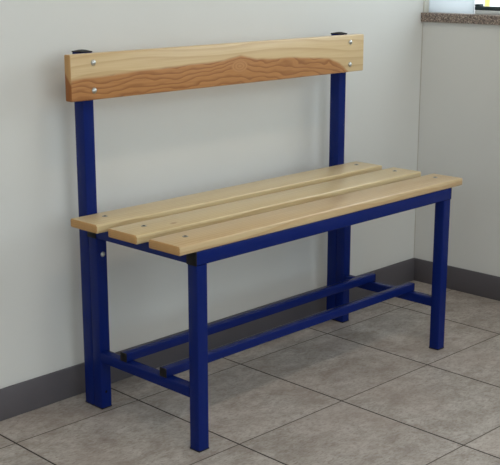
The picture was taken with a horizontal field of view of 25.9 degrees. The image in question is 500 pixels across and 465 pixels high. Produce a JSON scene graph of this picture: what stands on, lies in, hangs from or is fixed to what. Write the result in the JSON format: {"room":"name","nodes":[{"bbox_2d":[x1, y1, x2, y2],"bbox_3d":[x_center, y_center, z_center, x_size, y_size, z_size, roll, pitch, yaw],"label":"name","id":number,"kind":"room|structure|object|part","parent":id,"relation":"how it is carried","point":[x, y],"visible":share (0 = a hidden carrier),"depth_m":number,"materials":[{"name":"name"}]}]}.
{"room":"changing room","nodes":[
{"label":"changing room","id":0,"kind":"room"},
{"bbox_2d":[0,0,423,388],"bbox_3d":[-1.030,-0.830,1.807,0.200,2.750,4.677,13,19,43],"label":"wall","id":1,"kind":"structure","parent":0,"point":[153,147],"depth_m":2.70,"materials":[{"name":"paint"}]},
{"bbox_2d":[0,258,414,420],"bbox_3d":[-0.956,0.486,2.058,0.007,0.075,4.277,13,19,43],"label":"baseboard","id":2,"kind":"structure","parent":1,"relation":"attached to","point":[44,390],"depth_m":2.79,"materials":[{"name":"grey plastic"}]},
{"bbox_2d":[0,280,499,464],"bbox_3d":[0.240,0.851,0.948,3.747,0.100,4.677,13,19,43],"label":"floor","id":3,"kind":"structure","parent":0,"point":[369,388],"depth_m":2.53,"materials":[{"name":"tile"}]},
{"bbox_2d":[64,32,462,452],"bbox_3d":[0.068,-0.043,2.643,0.395,0.822,1.000,13,19,43],"label":"bench","id":4,"kind":"object","parent":3,"relation":"on","point":[196,230],"visible":1,"depth_m":2.52,"materials":[{"name":"beige wood"}]},
{"bbox_3d":[-0.366,0.003,2.462,0.034,0.814,0.030,13,19,43],"label":"post","id":5,"kind":"part","parent":4,"relation":"part of","materials":[{"name":"blue metal"}]},
{"bbox_3d":[-0.343,0.206,2.490,0.030,0.406,0.030,13,19,43],"label":"leg","id":6,"kind":"part","parent":4,"relation":"part of","materials":[{"name":"blue metal"}]},
{"bbox_3d":[-0.225,0.022,2.326,0.299,0.031,0.030,13,19,43],"label":"cross rail","id":7,"kind":"part","parent":4,"relation":"part of","materials":[{"name":"blue metal"}]},
{"bbox_3d":[-0.107,0.261,2.267,0.030,0.406,0.030,13,19,43],"label":"leg","id":8,"kind":"part","parent":4,"relation":"part of","materials":[{"name":"blue metal"}]},
{"bbox_3d":[-0.041,-0.414,2.661,0.022,0.100,0.996,13,19,43],"label":"backrest","id":9,"kind":"part","parent":4,"relation":"part of","materials":[{"name":"brown wood"}]},
{"bbox_3d":[0.031,0.201,2.740,0.020,0.020,0.896,13,19,43],"label":"shoe rail","id":10,"kind":"part","parent":4,"relation":"part of","materials":[{"name":"blue metal"}]},
{"bbox_3d":[0.127,0.224,2.650,0.020,0.020,0.896,13,19,43],"label":"shoe rail","id":11,"kind":"part","parent":4,"relation":"part of","materials":[{"name":"blue metal"}]},
{"bbox_3d":[0.197,-0.026,2.518,0.030,0.031,0.901,13,19,43],"label":"seat rail","id":12,"kind":"part","parent":4,"relation":"part of","materials":[{"name":"blue metal"}]},
{"bbox_3d":[0.243,-0.148,3.069,0.034,0.814,0.030,13,19,43],"label":"post","id":13,"kind":"part","parent":4,"relation":"part of","materials":[{"name":"blue metal"}]},
{"bbox_3d":[0.266,0.056,3.096,0.030,0.406,0.030,13,19,43],"label":"leg","id":14,"kind":"part","parent":4,"relation":"part of","materials":[{"name":"blue metal"}]},
{"bbox_3d":[0.501,0.111,2.874,0.030,0.406,0.030,13,19,43],"label":"leg","id":15,"kind":"part","parent":4,"relation":"part of","materials":[{"name":"blue metal"}]},
{"bbox_2d":[414,22,499,276],"bbox_3d":[1.802,-0.917,2.162,3.347,2.750,0.200,13,19,43],"label":"wall","id":16,"kind":"structure","parent":0,"point":[459,124],"depth_m":3.33,"materials":[{"name":"paint"}]},
{"bbox_2d":[414,22,422,254],"bbox_3d":[0.534,-0.285,3.446,0.002,0.753,0.002,13,19,43],"label":"trim","id":17,"kind":"structure","parent":16,"relation":"attached to","point":[422,22],"depth_m":3.43,"materials":[{"name":"grey paint"}]},
{"bbox_2d":[414,258,499,300],"bbox_3d":[1.732,0.400,2.409,3.340,0.075,0.007,13,19,43],"label":"baseboard","id":18,"kind":"structure","parent":16,"relation":"attached to","point":[458,279],"depth_m":3.40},
{"bbox_2d":[421,11,499,24],"bbox_3d":[1.522,-0.465,2.546,2.576,0.028,0.212,13,19,43],"label":"windowsill","id":19,"kind":"structure","parent":16,"relation":"attached to","point":[465,18],"depth_m":3.25,"materials":[{"name":"stone"}]},
{"bbox_2d":[423,0,499,14],"bbox_3d":[1.463,-0.927,2.392,2.547,0.942,0.050,13,19,43],"label":"window","id":20,"kind":"structure","parent":16,"relation":"in","point":[443,6],"depth_m":3.29,"materials":[{"name":"white glass"}]},
{"bbox_3d":[0.614,-0.693,3.306,0.161,0.050,0.005,13,19,43],"label":"frosted panel","id":21,"kind":"part","parent":20,"relation":"part of","materials":[{"name":"white glass"}]},
{"bbox_3d":[0.992,-0.604,2.965,0.871,0.018,0.022,13,19,43],"label":"rail","id":22,"kind":"part","parent":20,"relation":"part of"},
{"label":"outside","id":23,"kind":"structure","parent":0,"visible":0},
{"bbox_2d":[475,0,499,6],"bbox_3d":[-0.153,-0.165,5.782,85.000,0.150,85.000,13,19,43],"label":"ground","id":24,"kind":"structure","parent":23,"point":[496,3],"depth_m":33.10,"materials":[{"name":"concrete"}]},
{"bbox_2d":[484,0,489,5],"bbox_3d":[0.912,-0.512,4.268,0.021,1.252,0.021,13,19,43],"label":"post","id":25,"kind":"object","parent":24,"relation":"on","point":[487,2],"visible":0.02,"depth_m":4.17,"materials":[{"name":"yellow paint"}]}
]}

